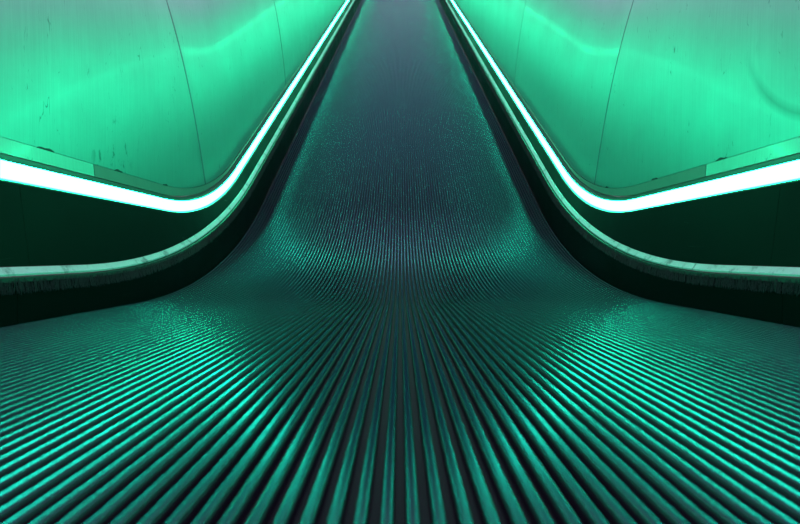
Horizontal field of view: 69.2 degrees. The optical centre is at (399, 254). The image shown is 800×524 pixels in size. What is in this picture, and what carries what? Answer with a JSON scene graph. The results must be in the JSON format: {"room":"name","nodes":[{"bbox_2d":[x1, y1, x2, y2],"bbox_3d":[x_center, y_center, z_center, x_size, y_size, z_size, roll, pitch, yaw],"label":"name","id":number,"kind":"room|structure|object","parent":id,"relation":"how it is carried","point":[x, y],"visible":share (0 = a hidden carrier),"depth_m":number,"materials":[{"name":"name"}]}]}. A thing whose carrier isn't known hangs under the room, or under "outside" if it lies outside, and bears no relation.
{"room":"moving walkway","nodes":[
{"label":"moving walkway","id":0,"kind":"room"},
{"bbox_2d":[0,0,799,523],"bbox_3d":[0.000,-2.903,5.351,1.000,5.999,13.303,0,0,0],"label":"walkway","id":1,"kind":"object","parent":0,"point":[400,331],"visible":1,"depth_m":0.46,"materials":[{"name":"metal"}]},
{"bbox_2d":[17,0,360,323],"bbox_3d":[-0.506,-2.955,6.380,0.008,6.151,11.239,0,0,0],"label":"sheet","id":2,"kind":"object","parent":1,"relation":"attached to","point":[45,304],"visible":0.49,"depth_m":1.31,"materials":[{"name":"black metal"}]},
{"bbox_2d":[0,0,356,295],"bbox_3d":[-0.501,-2.993,5.350,0.021,6.091,13.300,0,0,0],"label":"strip","id":3,"kind":"object","parent":2,"relation":"attached to","point":[136,271],"visible":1,"depth_m":1.15,"materials":[{"name":"black"}]},
{"bbox_2d":[19,0,352,265],"bbox_3d":[-0.523,-3.036,6.401,0.022,6.102,11.198,0,0,0],"label":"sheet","id":4,"kind":"object","parent":2,"relation":"attached to","point":[61,228],"visible":0.98,"depth_m":1.03,"materials":[{"name":"black metal"}]},
{"bbox_2d":[0,181,28,266],"bbox_3d":[-0.523,-0.041,-0.249,0.022,0.113,2.102,0,0,0],"label":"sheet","id":5,"kind":"object","parent":4,"relation":"attached to","point":[13,244],"visible":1,"depth_m":0.78,"materials":[{"name":"black metal"}]},
{"bbox_2d":[0,236,196,276],"bbox_3d":[-0.510,-0.010,0.069,0.012,0.075,2.739,0,0,0],"label":"trim","id":6,"kind":"structure","parent":5,"relation":"attached to","point":[31,270],"depth_m":0.95,"materials":[{"name":"metal"}]},
{"bbox_2d":[0,0,349,212],"bbox_3d":[-0.541,-3.115,5.350,0.029,6.034,13.300,0,0,0],"label":"light strip","id":7,"kind":"object","parent":4,"relation":"attached to","point":[15,170],"visible":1,"depth_m":1.20,"materials":[{"name":"white plastic"}]},
{"bbox_2d":[0,137,93,176],"bbox_3d":[-0.549,-0.154,-0.136,0.014,0.031,2.328,0,0,0],"label":"strip","id":8,"kind":"object","parent":7,"relation":"attached to","point":[8,147],"visible":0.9,"depth_m":0.88,"materials":[{"name":"metal"}]},
{"bbox_2d":[0,0,204,187],"bbox_3d":[-0.575,-0.460,0.161,0.065,0.598,2.921,0,0,0],"label":"balustrade panel","id":9,"kind":"object","parent":8,"relation":"on","point":[103,83],"visible":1,"depth_m":1.06,"materials":[{"name":"metal"}]},
{"bbox_2d":[93,0,344,195],"bbox_3d":[-0.549,-3.145,6.515,0.014,6.011,10.970,0,0,0],"label":"strip","id":10,"kind":"object","parent":7,"relation":"attached to","point":[100,172],"visible":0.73,"depth_m":1.32,"materials":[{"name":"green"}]},
{"bbox_2d":[166,0,285,183],"bbox_3d":[-0.576,-0.761,2.061,0.063,1.127,1.411,0,0,0],"label":"balustrade panel","id":11,"kind":"object","parent":10,"relation":"on","point":[231,50],"visible":1,"depth_m":1.85,"materials":[{"name":"metal"}]},
{"bbox_2d":[274,0,343,83],"bbox_3d":[-0.576,-3.822,7.234,0.063,6.015,9.531,0,0,0],"label":"balustrade panel","id":12,"kind":"object","parent":10,"relation":"on","point":[301,23],"visible":1,"depth_m":3.15,"materials":[{"name":"metal"}]},
{"bbox_2d":[194,0,353,239],"bbox_3d":[-0.510,-3.045,6.721,0.012,6.017,10.559,0,0,0],"label":"trim","id":13,"kind":"structure","parent":4,"relation":"attached to","point":[231,206],"depth_m":2.10,"materials":[{"name":"metal"}]},
{"bbox_2d":[439,0,782,323],"bbox_3d":[0.506,-2.955,6.380,0.008,6.151,11.239,0,0,0],"label":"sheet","id":14,"kind":"object","parent":1,"relation":"attached to","point":[757,305],"visible":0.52,"depth_m":1.30,"materials":[{"name":"black metal"}]},
{"bbox_2d":[447,0,780,265],"bbox_3d":[0.523,-3.036,6.401,0.022,6.102,11.198,0,0,0],"label":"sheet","id":15,"kind":"object","parent":14,"relation":"attached to","point":[738,228],"visible":0.98,"depth_m":1.03,"materials":[{"name":"black metal"}]},
{"bbox_2d":[446,0,698,269],"bbox_3d":[0.510,-3.014,6.501,0.012,6.080,10.999,0,0,0],"label":"trim","id":16,"kind":"structure","parent":15,"relation":"attached to","point":[663,261],"depth_m":1.61,"materials":[{"name":"metal"}]},
{"bbox_2d":[450,0,799,212],"bbox_3d":[0.541,-3.115,5.350,0.029,6.034,13.300,0,0,0],"label":"light strip","id":17,"kind":"object","parent":15,"relation":"attached to","point":[784,170],"visible":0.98,"depth_m":1.20,"materials":[{"name":"white plastic"}]},
{"bbox_2d":[455,0,706,195],"bbox_3d":[0.549,-3.145,6.515,0.014,6.011,10.970,0,0,0],"label":"strip","id":18,"kind":"object","parent":17,"relation":"attached to","point":[699,172],"visible":0.67,"depth_m":1.31,"materials":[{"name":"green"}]},
{"bbox_2d":[456,0,525,83],"bbox_3d":[0.576,-3.821,7.234,0.063,6.016,9.533,0,0,0],"label":"balustrade panel","id":19,"kind":"object","parent":18,"relation":"on","point":[498,23],"visible":1,"depth_m":3.16,"materials":[{"name":"metal"}]},
{"bbox_2d":[514,0,633,183],"bbox_3d":[0.576,-0.762,2.062,0.063,1.127,1.411,0,0,0],"label":"balustrade panel","id":20,"kind":"object","parent":18,"relation":"on","point":[568,50],"visible":1,"depth_m":1.85,"materials":[{"name":"metal"}]},
{"bbox_2d":[706,137,799,176],"bbox_3d":[0.549,-0.154,-0.136,0.014,0.031,2.328,0,0,0],"label":"strip","id":21,"kind":"object","parent":17,"relation":"attached to","point":[790,147],"visible":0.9,"depth_m":0.88,"materials":[{"name":"metal"}]},
{"bbox_2d":[595,0,799,187],"bbox_3d":[0.575,-0.460,0.161,0.065,0.599,2.923,0,0,0],"label":"balustrade panel","id":22,"kind":"object","parent":21,"relation":"on","point":[696,83],"visible":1,"depth_m":1.06,"materials":[{"name":"metal"}]},
{"bbox_2d":[771,181,799,266],"bbox_3d":[0.523,-0.041,-0.249,0.022,0.113,2.102,0,0,0],"label":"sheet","id":23,"kind":"object","parent":15,"relation":"attached to","point":[786,244],"visible":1,"depth_m":0.78,"materials":[{"name":"black metal"}]},
{"bbox_2d":[693,264,799,276],"bbox_3d":[0.510,0.021,-0.151,0.012,0.013,2.299,0,0,0],"label":"trim","id":24,"kind":"structure","parent":23,"relation":"attached to","point":[759,270],"depth_m":0.84,"materials":[{"name":"metal"}]},
{"bbox_2d":[443,0,799,295],"bbox_3d":[0.501,-2.993,5.350,0.021,6.091,13.300,0,0,0],"label":"strip","id":25,"kind":"object","parent":14,"relation":"attached to","point":[632,260],"visible":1,"depth_m":1.17,"materials":[{"name":"black"}]},
{"bbox_2d":[783,283,799,326],"bbox_3d":[0.506,0.078,-0.270,0.008,0.084,2.060,0,0,0],"label":"panel","id":26,"kind":"object","parent":1,"relation":"attached to","point":[791,303],"visible":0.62,"depth_m":0.74,"materials":[{"name":"black metal"}]}
]}

